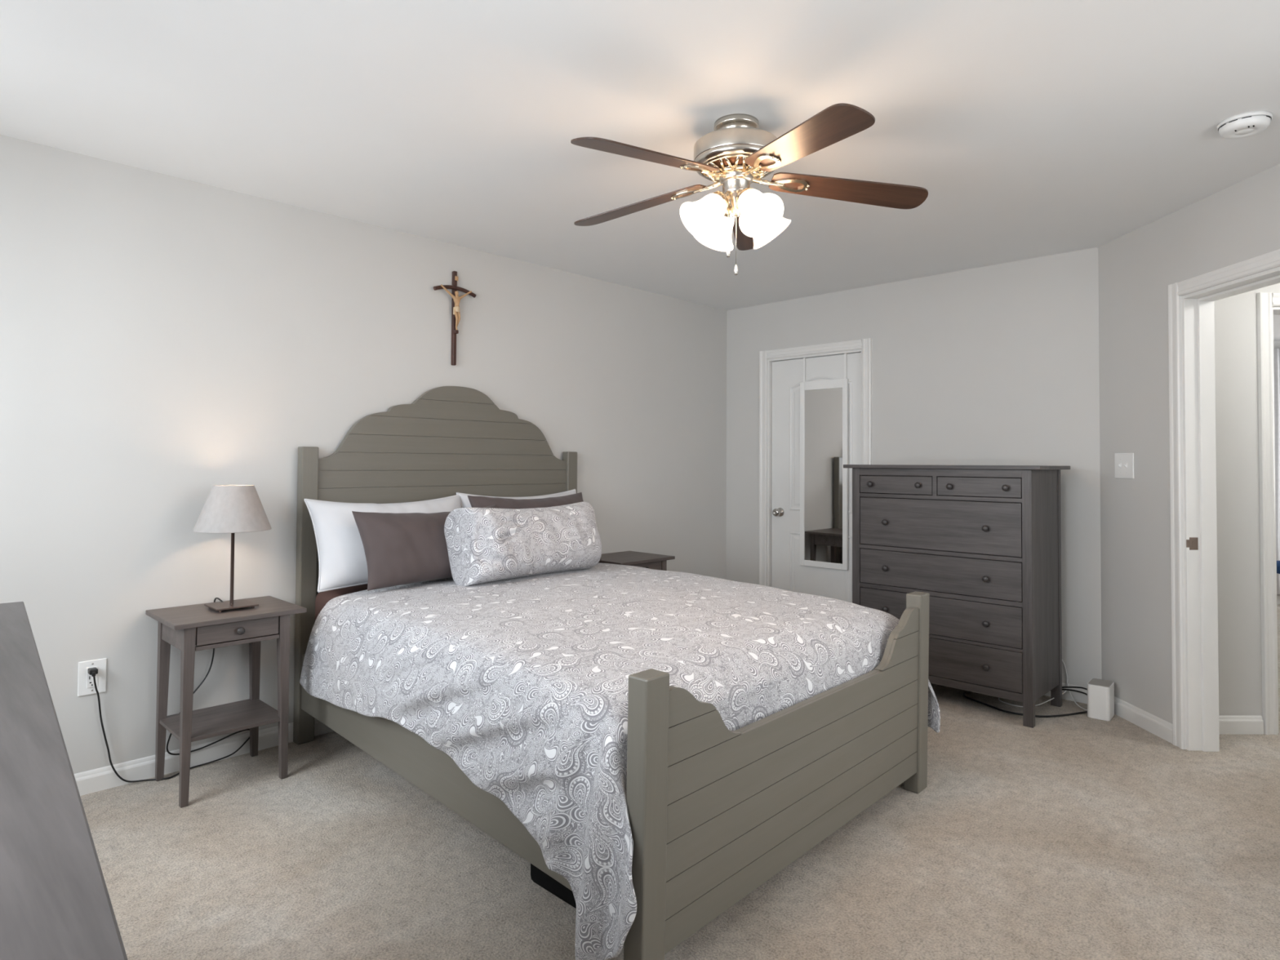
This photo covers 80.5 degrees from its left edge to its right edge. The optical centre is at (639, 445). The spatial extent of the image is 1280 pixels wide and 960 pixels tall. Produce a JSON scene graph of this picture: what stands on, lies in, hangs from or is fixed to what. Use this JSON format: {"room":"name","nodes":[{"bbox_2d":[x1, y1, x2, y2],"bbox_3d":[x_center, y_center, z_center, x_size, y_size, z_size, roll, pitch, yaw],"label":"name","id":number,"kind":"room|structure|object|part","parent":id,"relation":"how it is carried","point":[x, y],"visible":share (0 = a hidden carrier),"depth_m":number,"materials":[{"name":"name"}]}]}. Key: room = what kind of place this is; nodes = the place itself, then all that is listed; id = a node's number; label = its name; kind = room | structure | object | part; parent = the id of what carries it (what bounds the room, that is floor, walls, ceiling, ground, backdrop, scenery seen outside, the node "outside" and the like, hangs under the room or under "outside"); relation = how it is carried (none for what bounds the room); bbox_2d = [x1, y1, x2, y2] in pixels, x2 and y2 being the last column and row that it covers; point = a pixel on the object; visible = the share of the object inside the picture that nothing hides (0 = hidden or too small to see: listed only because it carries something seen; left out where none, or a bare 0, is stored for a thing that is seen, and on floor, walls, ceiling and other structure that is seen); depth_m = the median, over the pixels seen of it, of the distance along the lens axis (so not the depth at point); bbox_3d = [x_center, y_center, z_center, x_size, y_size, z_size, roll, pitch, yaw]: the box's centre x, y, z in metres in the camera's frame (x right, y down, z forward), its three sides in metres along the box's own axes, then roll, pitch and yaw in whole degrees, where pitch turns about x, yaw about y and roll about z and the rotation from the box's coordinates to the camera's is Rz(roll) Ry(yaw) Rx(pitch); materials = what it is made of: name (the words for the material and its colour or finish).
{"room":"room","nodes":[
{"label":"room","id":0,"kind":"room"},
{"bbox_2d":[0,134,726,773],"bbox_3d":[-1.189,0.133,3.943,0.130,2.440,5.430,-1,-2,44],"label":"wall","id":1,"kind":"structure","parent":0,"point":[166,340],"depth_m":3.24,"materials":[{"name":"grey paint"}]},
{"bbox_2d":[77,657,106,696],"bbox_3d":[-2.098,0.886,2.893,0.009,0.130,0.090,-1,-2,44],"label":"wall outlet","id":2,"kind":"object","parent":1,"relation":"attached to","point":[86,686],"visible":0.97,"depth_m":2.89,"materials":[{"name":"white plastic"}]},
{"bbox_2d":[86,666,97,688],"bbox_3d":[-2.096,0.885,2.891,0.004,0.077,0.035,-1,-2,44],"label":"receptacle","id":3,"kind":"object","parent":2,"relation":"attached to","point":[90,682],"depth_m":2.89,"materials":[{"name":"white plastic"}]},
{"bbox_2d":[88,666,97,676],"bbox_3d":[-2.081,0.861,2.874,0.043,0.026,0.027,-1,-2,44],"label":"plug","id":4,"kind":"object","parent":2,"relation":"attached to","point":[91,671],"visible":1,"depth_m":2.86,"materials":[{"name":"black plastic"}]},
{"bbox_2d":[93,597,249,782],"bbox_3d":[-1.853,0.982,3.055,0.129,0.692,0.590,-1,-2,44],"label":"lamp cord","id":5,"kind":"object","parent":4,"relation":"attached to","point":[215,598],"visible":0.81,"depth_m":3.05,"materials":[{"name":"black plastic"}]},
{"bbox_2d":[73,718,333,795],"bbox_3d":[-1.103,1.311,3.909,0.013,0.084,5.050,-1,-2,44],"label":"baseboard","id":6,"kind":"structure","parent":1,"relation":"attached to","point":[104,778],"depth_m":3.08,"materials":[{"name":"white wood"}]},
{"bbox_2d":[433,271,475,365],"bbox_3d":[-0.984,-0.684,4.026,0.064,0.505,0.255,-1,-2,44],"label":"crucifix","id":7,"kind":"object","parent":1,"relation":"attached to","point":[455,313],"visible":1,"depth_m":4.03,"materials":[{"name":"brown wood"}]},
{"bbox_2d":[0,0,1279,341],"bbox_3d":[4.136,-1.128,3.041,9.200,0.100,11.500,-1,-2,44],"label":"ceiling","id":8,"kind":"structure","parent":0,"point":[1030,129],"depth_m":2.49,"materials":[{"name":"white paint"}]},
{"bbox_2d":[570,102,928,275],"bbox_3d":[0.291,-0.844,2.581,1.279,0.532,1.257,-1,-2,44],"label":"ceiling fan","id":9,"kind":"object","parent":8,"relation":"hanging from","point":[737,154],"visible":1,"depth_m":2.52,"materials":[{"name":"brown wood"}]},
{"bbox_3d":[-0.006,-0.888,2.805,0.550,0.006,0.136,-7,7,31],"label":"blade","id":10,"kind":"part","parent":9,"relation":"part of","materials":[{"name":"brown wood"}]},
{"bbox_3d":[0.029,-0.899,2.341,0.550,0.006,0.136,-5,15,-40],"label":"blade","id":11,"kind":"part","parent":9,"relation":"part of","materials":[{"name":"brown wood"}]},
{"bbox_3d":[0.209,-0.772,2.543,0.153,0.158,0.158,-1,-2,44],"label":"lamp shade","id":12,"kind":"part","parent":9,"relation":"part of","materials":[{"name":"white glass"}]},
{"bbox_3d":[0.244,-0.805,2.556,0.044,0.065,0.063,-1,-2,44],"label":"bulb","id":13,"kind":"part","parent":9,"relation":"part of","materials":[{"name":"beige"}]},
{"bbox_3d":[0.279,-0.768,2.716,0.158,0.158,0.153,-1,-2,44],"label":"lamp shade","id":14,"kind":"part","parent":9,"relation":"part of","materials":[{"name":"white glass"}]},
{"bbox_3d":[0.276,-0.838,2.574,0.071,0.079,0.086,-1,-2,44],"label":"lamp arm","id":15,"kind":"part","parent":9,"relation":"part of","materials":[{"name":"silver metal"}]},
{"bbox_3d":[0.301,-0.769,2.573,0.002,0.193,0.002,-1,-2,44],"label":"pull chain","id":16,"kind":"part","parent":9,"relation":"part of","materials":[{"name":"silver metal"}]},
{"bbox_3d":[0.308,-0.836,2.651,0.086,0.079,0.071,-1,-2,44],"label":"lamp arm","id":17,"kind":"part","parent":9,"relation":"part of","materials":[{"name":"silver metal"}]},
{"bbox_3d":[0.326,-0.737,2.560,0.002,0.257,0.002,-1,-2,44],"label":"pull chain","id":18,"kind":"part","parent":9,"relation":"part of","materials":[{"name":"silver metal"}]},
{"bbox_3d":[0.425,-0.882,2.982,0.136,0.006,0.550,-12,-9,12],"label":"blade","id":19,"kind":"part","parent":9,"relation":"part of","materials":[{"name":"brown wood"}]},
{"bbox_3d":[0.352,-0.838,2.541,0.086,0.079,0.071,-1,-2,44],"label":"lamp arm","id":20,"kind":"part","parent":9,"relation":"part of","materials":[{"name":"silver metal"}]},
{"bbox_3d":[0.369,-0.805,2.508,0.063,0.065,0.044,-1,-2,44],"label":"bulb","id":21,"kind":"part","parent":9,"relation":"part of","materials":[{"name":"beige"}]},
{"bbox_3d":[0.381,-0.773,2.473,0.158,0.158,0.153,-1,-2,44],"label":"lamp shade","id":22,"kind":"part","parent":9,"relation":"part of","materials":[{"name":"white glass"}]},
{"bbox_3d":[0.451,-0.768,2.646,0.153,0.158,0.158,-1,-2,44],"label":"lamp shade","id":23,"kind":"part","parent":9,"relation":"part of","materials":[{"name":"white glass"}]},
{"bbox_3d":[0.481,-0.899,2.231,0.136,0.006,0.550,14,-1,-23],"label":"blade","id":24,"kind":"part","parent":9,"relation":"part of","materials":[{"name":"brown wood"}]},
{"bbox_3d":[0.726,-0.888,2.627,0.550,0.006,0.136,6,-14,-4],"label":"blade","id":25,"kind":"part","parent":9,"relation":"part of","materials":[{"name":"brown wood"}]},
{"bbox_2d":[1217,111,1272,138],"bbox_3d":[2.047,-1.081,2.558,0.148,0.040,0.148,-1,-2,44],"label":"smoke detector","id":26,"kind":"object","parent":8,"relation":"attached to","point":[1247,124],"visible":1,"depth_m":2.52,"materials":[{"name":"white plastic"}]},
{"bbox_2d":[1273,348,1279,594],"bbox_3d":[5.881,0.230,6.867,0.804,2.220,0.098,0,-1,-1],"label":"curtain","id":27,"kind":"object","parent":8,"relation":"hanging from","point":[1276,352],"visible":0.24,"depth_m":6.83,"materials":[{"name":"white fabric"}]},
{"bbox_2d":[80,604,1279,959],"bbox_3d":[4.122,1.401,2.983,9.200,0.080,11.500,-1,-2,44],"label":"floor","id":28,"kind":"structure","parent":0,"point":[1077,837],"depth_m":2.39,"materials":[{"name":"beige carpet"}]},
{"bbox_2d":[0,601,128,959],"bbox_3d":[-0.939,0.808,0.798,0.508,0.950,1.950,1,-2,-41],"label":"dresser","id":29,"kind":"object","parent":28,"relation":"on","point":[55,904],"visible":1,"depth_m":0.64,"materials":[{"name":"paint"}]},
{"bbox_2d":[146,595,306,808],"bbox_3d":[-1.664,0.994,3.034,0.405,0.672,0.473,-1,-2,44],"label":"nightstand","id":30,"kind":"object","parent":28,"relation":"on","point":[183,628],"visible":0.94,"depth_m":2.99,"materials":[{"name":"paint"}]},
{"bbox_3d":[-1.898,1.001,3.010,0.040,0.654,0.040,-1,-2,44],"label":"leg","id":31,"kind":"part","parent":30,"relation":"part of","materials":[{"name":"grey wood"}]},
{"bbox_3d":[-1.676,0.997,2.794,0.040,0.654,0.040,-1,-2,44],"label":"leg","id":32,"kind":"part","parent":30,"relation":"part of","materials":[{"name":"grey wood"}]},
{"bbox_2d":[159,698,280,742],"bbox_3d":[-1.669,1.092,3.022,0.342,0.015,0.371,-1,-2,44],"label":"shelf","id":33,"kind":"object","parent":30,"relation":"attached to","point":[226,718],"depth_m":2.99,"materials":[{"name":"grey wood"}]},
{"bbox_2d":[192,484,271,612],"bbox_3d":[-1.655,0.409,3.070,0.282,0.498,0.282,-1,-2,44],"label":"table lamp","id":34,"kind":"object","parent":30,"relation":"on","point":[233,509],"visible":1,"depth_m":3.00,"materials":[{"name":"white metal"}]},
{"bbox_3d":[-1.654,0.251,3.073,0.282,0.182,0.282,-1,-2,44],"label":"lamp shade","id":35,"kind":"part","parent":34,"relation":"part of","materials":[{"name":"white fabric"}]},
{"bbox_3d":[-1.550,0.712,2.917,0.018,0.070,0.292,-1,-2,44],"label":"drawer","id":36,"kind":"part","parent":30,"relation":"part of","materials":[{"name":"grey wood"}]},
{"bbox_3d":[-1.535,0.710,2.902,0.030,0.030,0.030,-1,-2,44],"label":"knob","id":37,"kind":"part","parent":30,"relation":"part of","materials":[{"name":"paint"}]},
{"bbox_3d":[-1.662,1.008,3.253,0.040,0.654,0.040,-1,-2,44],"label":"leg","id":38,"kind":"part","parent":30,"relation":"part of","materials":[{"name":"grey wood"}]},
{"bbox_3d":[-1.440,1.004,3.038,0.040,0.654,0.040,-1,-2,44],"label":"leg","id":39,"kind":"part","parent":30,"relation":"part of","materials":[{"name":"grey wood"}]},
{"bbox_2d":[530,863,576,908],"bbox_3d":[0.043,1.216,2.340,0.475,0.214,0.610,-1,-2,44],"label":"storage box","id":40,"kind":"object","parent":28,"relation":"on","point":[538,877],"visible":0.12,"depth_m":2.20,"materials":[{"name":"black fabric"}]},
{"bbox_2d":[293,386,929,959],"bbox_3d":[-0.203,0.505,3.188,2.417,1.672,1.748,-1,-2,44],"label":"wooden bed","id":41,"kind":"object","parent":28,"relation":"on","point":[716,812],"visible":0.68,"depth_m":2.45,"materials":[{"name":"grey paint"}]},
{"bbox_3d":[-1.520,0.672,3.437,0.055,1.336,0.077,-1,-2,44],"label":"head post","id":42,"kind":"part","parent":41,"relation":"part of","materials":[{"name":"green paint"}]},
{"bbox_2d":[315,583,367,620],"bbox_3d":[-0.211,0.863,3.238,2.092,0.437,1.585,-1,-2,44],"label":"mattress","id":43,"kind":"object","parent":41,"relation":"on","point":[322,598],"visible":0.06,"depth_m":3.37,"materials":[{"name":"brown fabric"}]},
{"bbox_2d":[304,494,462,592],"bbox_3d":[-1.140,0.434,3.539,0.255,0.392,0.804,-1,-2,44],"label":"bed pillow","id":44,"kind":"object","parent":43,"relation":"on","point":[342,561],"visible":0.47,"depth_m":3.30,"materials":[{"name":"white fabric"}]},
{"bbox_2d":[456,488,576,507],"bbox_3d":[-0.605,0.447,4.098,0.252,0.403,0.813,-1,-2,44],"label":"bed pillow","id":45,"kind":"object","parent":43,"relation":"on","point":[465,503],"visible":0.09,"depth_m":4.07,"materials":[{"name":"white fabric"}]},
{"bbox_2d":[299,562,940,959],"bbox_3d":[-0.070,0.932,3.075,1.838,0.679,2.120,2,-2,-42],"label":"duvet","id":46,"kind":"object","parent":43,"relation":"on","point":[522,682],"visible":0.86,"depth_m":2.37,"materials":[{"name":"grey fabric"}]},
{"bbox_2d":[351,504,496,591],"bbox_3d":[-0.932,0.450,3.472,0.241,0.325,0.760,-1,-2,44],"label":"bed pillow","id":47,"kind":"object","parent":46,"relation":"on","point":[410,548],"visible":0.56,"depth_m":3.27,"materials":[{"name":"brown fabric"}]},
{"bbox_2d":[444,502,601,586],"bbox_3d":[-0.537,0.452,3.576,0.391,0.351,0.761,-1,-2,44],"label":"bed pillow","id":48,"kind":"object","parent":46,"relation":"on","point":[484,544],"visible":0.98,"depth_m":3.36,"materials":[{"name":"grey fabric"}]},
{"bbox_2d":[467,492,601,560],"bbox_3d":[-0.537,0.440,3.961,0.252,0.371,0.739,-1,-2,44],"label":"bed pillow","id":49,"kind":"object","parent":46,"relation":"on","point":[475,501],"visible":0.19,"depth_m":3.90,"materials":[{"name":"brown fabric"}]},
{"bbox_3d":[-0.762,1.050,2.613,0.028,0.258,2.170,2,-2,-44],"label":"rail","id":50,"kind":"part","parent":41,"relation":"part of","materials":[{"name":"green paint"}]},
{"bbox_3d":[-0.970,0.310,4.007,0.012,1.252,1.490,-1,-2,44],"label":"headboard panel","id":51,"kind":"part","parent":41,"relation":"part of","materials":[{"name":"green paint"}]},
{"bbox_3d":[-0.428,0.703,4.562,0.055,1.336,0.077,-1,-2,44],"label":"head post","id":52,"kind":"part","parent":41,"relation":"part of","materials":[{"name":"green paint"}]},
{"bbox_3d":[0.015,0.929,1.810,0.076,0.764,0.086,-1,-2,44],"label":"foot post","id":53,"kind":"part","parent":41,"relation":"part of","materials":[{"name":"green paint"}]},
{"bbox_3d":[0.565,0.927,2.377,0.020,0.636,1.492,-1,-2,43],"label":"footboard panel","id":54,"kind":"part","parent":41,"relation":"part of","materials":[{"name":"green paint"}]},
{"bbox_3d":[1.087,0.962,2.968,0.076,0.764,0.086,-1,-2,44],"label":"foot post","id":55,"kind":"part","parent":41,"relation":"part of","materials":[{"name":"green paint"}]},
{"bbox_2d":[598,551,675,570],"bbox_3d":[-0.089,1.030,4.655,0.405,0.692,0.473,-1,-2,44],"label":"nightstand","id":56,"kind":"object","parent":28,"relation":"on","point":[650,561],"visible":0.32,"depth_m":4.60,"materials":[{"name":"paint"}]},
{"bbox_3d":[0.025,0.739,4.538,0.018,0.072,0.292,-1,-2,44],"label":"drawer","id":57,"kind":"part","parent":56,"relation":"part of","materials":[{"name":"grey wood"}]},
{"bbox_3d":[0.135,1.040,4.658,0.040,0.674,0.040,-1,-2,44],"label":"leg","id":58,"kind":"part","parent":56,"relation":"part of","materials":[{"name":"grey wood"}]},
{"bbox_2d":[843,464,1070,728],"bbox_3d":[1.718,0.740,4.162,1.049,1.268,0.512,-1,-2,44],"label":"dresser","id":59,"kind":"object","parent":28,"relation":"on","point":[984,542],"visible":0.9,"depth_m":3.90,"materials":[{"name":"paint"}]},
{"bbox_3d":[1.245,0.751,4.327,0.045,1.248,0.036,-1,-2,44],"label":"leg","id":60,"kind":"part","parent":59,"relation":"part of","materials":[{"name":"grey wood"}]},
{"bbox_3d":[1.296,0.215,4.253,0.033,0.033,0.033,-1,-2,44],"label":"knob","id":61,"kind":"part","parent":59,"relation":"part of","materials":[{"name":"paint"}]},
{"bbox_3d":[1.357,0.677,4.180,0.033,0.033,0.033,-1,-2,44],"label":"knob","id":62,"kind":"part","parent":59,"relation":"part of","materials":[{"name":"paint"}]},
{"bbox_3d":[1.359,0.423,4.186,0.033,0.033,0.033,-1,-2,44],"label":"knob","id":63,"kind":"part","parent":59,"relation":"part of","materials":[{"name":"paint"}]},
{"bbox_3d":[1.356,0.902,4.175,0.033,0.033,0.033,-1,-2,44],"label":"knob","id":64,"kind":"part","parent":59,"relation":"part of","materials":[{"name":"paint"}]},
{"bbox_3d":[1.412,0.215,4.173,0.415,0.096,0.019,-1,-2,44],"label":"drawer","id":65,"kind":"part","parent":59,"relation":"part of","materials":[{"name":"grey wood"}]},
{"bbox_3d":[1.494,0.212,4.061,0.033,0.033,0.033,-1,-2,44],"label":"knob","id":66,"kind":"part","parent":59,"relation":"part of","materials":[{"name":"paint"}]},
{"bbox_3d":[1.569,0.690,4.008,0.866,1.136,0.022,-1,-2,44],"label":"frame","id":67,"kind":"part","parent":59,"relation":"part of","materials":[{"name":"grey wood"}]},
{"bbox_3d":[1.568,0.675,4.008,0.859,0.190,0.019,-1,-2,44],"label":"drawer","id":68,"kind":"part","parent":59,"relation":"part of","materials":[{"name":"grey wood"}]},
{"bbox_3d":[1.570,0.420,4.013,0.859,0.264,0.019,-1,-2,44],"label":"drawer","id":69,"kind":"part","parent":59,"relation":"part of","materials":[{"name":"grey wood"}]},
{"bbox_3d":[1.567,0.898,4.002,0.859,0.198,0.019,-1,-2,44],"label":"drawer","id":70,"kind":"part","parent":59,"relation":"part of","materials":[{"name":"grey wood"}]},
{"bbox_3d":[1.616,0.212,3.942,0.033,0.033,0.033,-1,-2,44],"label":"knob","id":71,"kind":"part","parent":59,"relation":"part of","materials":[{"name":"paint"}]},
{"bbox_3d":[1.724,0.117,4.178,1.049,0.020,0.505,-1,-2,44],"label":"panel","id":72,"kind":"part","parent":59,"relation":"part of","materials":[{"name":"grey wood"}]},
{"bbox_3d":[1.566,1.117,3.997,0.859,0.195,0.019,-1,-2,44],"label":"drawer","id":73,"kind":"part","parent":59,"relation":"part of","materials":[{"name":"grey wood"}]},
{"bbox_3d":[1.730,0.210,3.864,0.415,0.096,0.019,-1,-2,44],"label":"drawer","id":74,"kind":"part","parent":59,"relation":"part of","materials":[{"name":"grey wood"}]},
{"bbox_3d":[1.741,0.895,3.801,0.033,0.033,0.033,-1,-2,44],"label":"knob","id":75,"kind":"part","parent":59,"relation":"part of","materials":[{"name":"paint"}]},
{"bbox_3d":[1.743,0.670,3.807,0.033,0.033,0.033,-1,-2,44],"label":"knob","id":76,"kind":"part","parent":59,"relation":"part of","materials":[{"name":"paint"}]},
{"bbox_3d":[1.744,0.416,3.812,0.033,0.033,0.033,-1,-2,44],"label":"knob","id":77,"kind":"part","parent":59,"relation":"part of","materials":[{"name":"paint"}]},
{"bbox_3d":[1.740,1.113,3.796,0.033,0.033,0.033,-1,-2,44],"label":"knob","id":78,"kind":"part","parent":59,"relation":"part of","materials":[{"name":"paint"}]},
{"bbox_3d":[1.815,0.208,3.749,0.033,0.033,0.033,-1,-2,44],"label":"knob","id":79,"kind":"part","parent":59,"relation":"part of","materials":[{"name":"paint"}]},
{"bbox_3d":[1.899,0.741,3.693,0.045,1.248,0.036,-1,-2,44],"label":"leg","id":80,"kind":"part","parent":59,"relation":"part of","materials":[{"name":"grey wood"}]},
{"bbox_3d":[2.060,0.686,3.846,0.018,1.130,0.407,-1,-2,44],"label":"panel","id":81,"kind":"part","parent":59,"relation":"part of","materials":[{"name":"grey wood"}]},
{"bbox_3d":[2.207,0.750,4.011,0.045,1.248,0.036,-1,-2,44],"label":"leg","id":82,"kind":"part","parent":59,"relation":"part of","materials":[{"name":"grey wood"}]},
{"bbox_2d":[962,691,1087,717],"bbox_3d":[1.985,1.362,3.960,0.588,0.017,0.282,-1,-2,44],"label":"cable","id":83,"kind":"object","parent":28,"relation":"on","point":[966,692],"visible":0.86,"depth_m":3.86,"materials":[{"name":"black plastic"}]},
{"bbox_2d":[998,683,1069,706],"bbox_3d":[2.111,1.324,4.030,0.365,0.094,0.201,0,-1,17],"label":"cable","id":84,"kind":"object","parent":28,"relation":"on","point":[1068,683],"visible":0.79,"depth_m":3.98,"materials":[{"name":"white plastic"}]},
{"bbox_2d":[1062,686,1087,689],"bbox_3d":[2.244,1.310,4.073,0.046,0.100,0.402,1,-1,-27],"label":"cable","id":85,"kind":"object","parent":28,"relation":"on","point":[1062,686],"visible":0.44,"depth_m":3.99,"materials":[{"name":"black plastic"}]},
{"bbox_2d":[1062,688,1087,695],"bbox_3d":[2.227,1.329,4.090,0.047,0.078,0.450,1,-1,-29],"label":"cable","id":86,"kind":"object","parent":28,"relation":"on","point":[1062,689],"visible":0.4,"depth_m":3.99,"materials":[{"name":"black plastic"}]},
{"bbox_2d":[1087,678,1114,720],"bbox_3d":[2.337,1.284,3.832,0.106,0.168,0.147,-1,-2,44],"label":"router","id":87,"kind":"object","parent":28,"relation":"on","point":[1100,692],"visible":1,"depth_m":3.78,"materials":[{"name":"white plastic"}]},
{"bbox_2d":[1276,560,1279,573],"bbox_3d":[5.350,1.009,6.063,0.536,0.862,0.576,0,-1,-2],"label":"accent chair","id":88,"kind":"object","parent":28,"relation":"on","point":[1277,562],"visible":0.2,"depth_m":6.03,"materials":[{"name":"blue fabric"}]},
{"bbox_2d":[725,247,1102,687],"bbox_3d":[1.597,0.171,4.931,2.493,2.440,0.130,-1,-2,44],"label":"wall","id":89,"kind":"structure","parent":0,"point":[995,364],"depth_m":4.47,"materials":[{"name":"grey paint"}]},
{"bbox_2d":[759,337,871,586],"bbox_3d":[1.234,0.349,5.265,0.880,2.095,0.149,-1,-2,44],"label":"door frame","id":90,"kind":"structure","parent":89,"relation":"attached to","point":[864,346],"depth_m":5.47,"materials":[{"name":"white wood"}]},
{"bbox_2d":[771,352,861,602],"bbox_3d":[1.203,0.383,5.232,0.718,2.002,0.104,-1,-2,44],"label":"door","id":91,"kind":"structure","parent":89,"relation":"in","point":[787,572],"depth_m":5.36,"materials":[{"name":"white paint"}]},
{"bbox_3d":[0.987,0.477,5.415,0.064,0.064,0.068,-1,-2,44],"label":"knob","id":92,"kind":"part","parent":91,"relation":"part of","materials":[{"name":"silver metal"}]},
{"bbox_3d":[1.242,-0.014,5.224,0.490,0.940,0.009,-1,-2,44],"label":"panel","id":93,"kind":"part","parent":91,"relation":"part of","materials":[{"name":"white paint"}]},
{"bbox_3d":[1.237,0.900,5.203,0.490,0.590,0.009,-1,-2,44],"label":"panel","id":94,"kind":"part","parent":91,"relation":"part of","materials":[{"name":"white paint"}]},
{"bbox_2d":[800,353,848,570],"bbox_3d":[1.275,0.105,5.199,0.364,1.456,0.068,-1,-2,44],"label":"mirror","id":95,"kind":"object","parent":91,"relation":"attached to","point":[824,404],"visible":1,"depth_m":5.17,"materials":[{"name":"white plastic"}]},
{"bbox_2d":[804,387,842,564],"bbox_3d":[1.257,0.201,5.178,0.304,1.191,0.004,-1,-2,44],"label":"mirror glass","id":96,"kind":"object","parent":95,"relation":"attached to","point":[823,406],"depth_m":5.18,"materials":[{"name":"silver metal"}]},
{"bbox_2d":[1044,682,1087,703],"bbox_3d":[1.540,1.347,4.853,2.493,0.084,0.013,-1,-2,44],"label":"baseboard","id":97,"kind":"structure","parent":89,"relation":"attached to","point":[1077,696],"depth_m":4.07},
{"bbox_2d":[1062,659,1087,710],"bbox_3d":[2.307,1.208,4.025,0.048,0.327,0.266,1,-1,-10],"label":"cable","id":98,"kind":"object","parent":89,"relation":"attached to","point":[1062,660],"visible":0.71,"depth_m":4.06,"materials":[{"name":"white plastic"}]},
{"bbox_2d":[1097,163,1279,724],"bbox_3d":[2.529,0.129,2.867,0.130,2.440,2.302,0,-1,-1],"label":"wall","id":99,"kind":"structure","parent":0,"point":[1239,222],"depth_m":3.66,"materials":[{"name":"grey paint"}]},
{"bbox_2d":[1114,453,1133,478],"bbox_3d":[2.441,0.101,3.817,0.017,0.128,0.144,0,-1,-1],"label":"light switch","id":100,"kind":"object","parent":99,"relation":"attached to","point":[1124,462],"visible":1,"depth_m":3.81,"materials":[{"name":"white plastic"}]},
{"bbox_2d":[1114,696,1172,743],"bbox_3d":[2.451,1.307,2.839,0.013,0.084,2.302,0,-1,-1],"label":"baseboard","id":101,"kind":"structure","parent":99,"relation":"attached to","point":[1157,726],"depth_m":3.65,"materials":[{"name":"white wood"}]},
{"bbox_2d":[1168,248,1279,751],"bbox_3d":[2.516,0.299,2.999,0.149,2.106,0.952,0,-1,-1],"label":"door frame","id":102,"kind":"structure","parent":99,"relation":"attached to","point":[1191,314],"depth_m":3.39,"materials":[{"name":"paint"}]},
{"bbox_3d":[2.480,0.439,3.394,0.052,0.056,0.006,0,-1,0],"label":"strike plate","id":103,"kind":"part","parent":102,"relation":"part of","materials":[{"name":"metal"}]},
{"bbox_2d":[1213,283,1279,715],"bbox_3d":[5.167,0.164,3.718,5.168,2.440,0.120,0,-1,-1],"label":"wall","id":104,"kind":"structure","parent":0,"point":[1236,350],"depth_m":3.62,"materials":[{"name":"grey paint"}]},
{"bbox_2d":[1218,715,1263,734],"bbox_3d":[4.612,1.337,3.617,4.068,0.084,0.013,0,-1,-1],"label":"baseboard","id":105,"kind":"structure","parent":104,"relation":"attached to","point":[1228,725],"depth_m":3.58,"materials":[{"name":"white wood"}]},
{"bbox_2d":[1257,292,1279,734],"bbox_3d":[3.421,0.320,3.679,0.902,2.106,0.139,0,-1,-1],"label":"door frame","id":106,"kind":"structure","parent":104,"relation":"attached to","point":[1268,303],"depth_m":3.61,"materials":[{"name":"white wood"}]},
{"bbox_2d":[1273,341,1279,595],"bbox_3d":[5.250,0.240,7.049,5.100,2.440,0.120,0,-1,-1],"label":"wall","id":107,"kind":"structure","parent":0,"point":[1276,344],"depth_m":7.03,"materials":[{"name":"grey paint"}]},
{"bbox_2d":[1276,595,1279,604],"bbox_3d":[5.245,1.416,6.956,5.100,0.085,0.013,0,-1,-1],"label":"baseboard","id":108,"kind":"structure","parent":107,"relation":"attached to","point":[1277,596],"depth_m":6.96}
]}

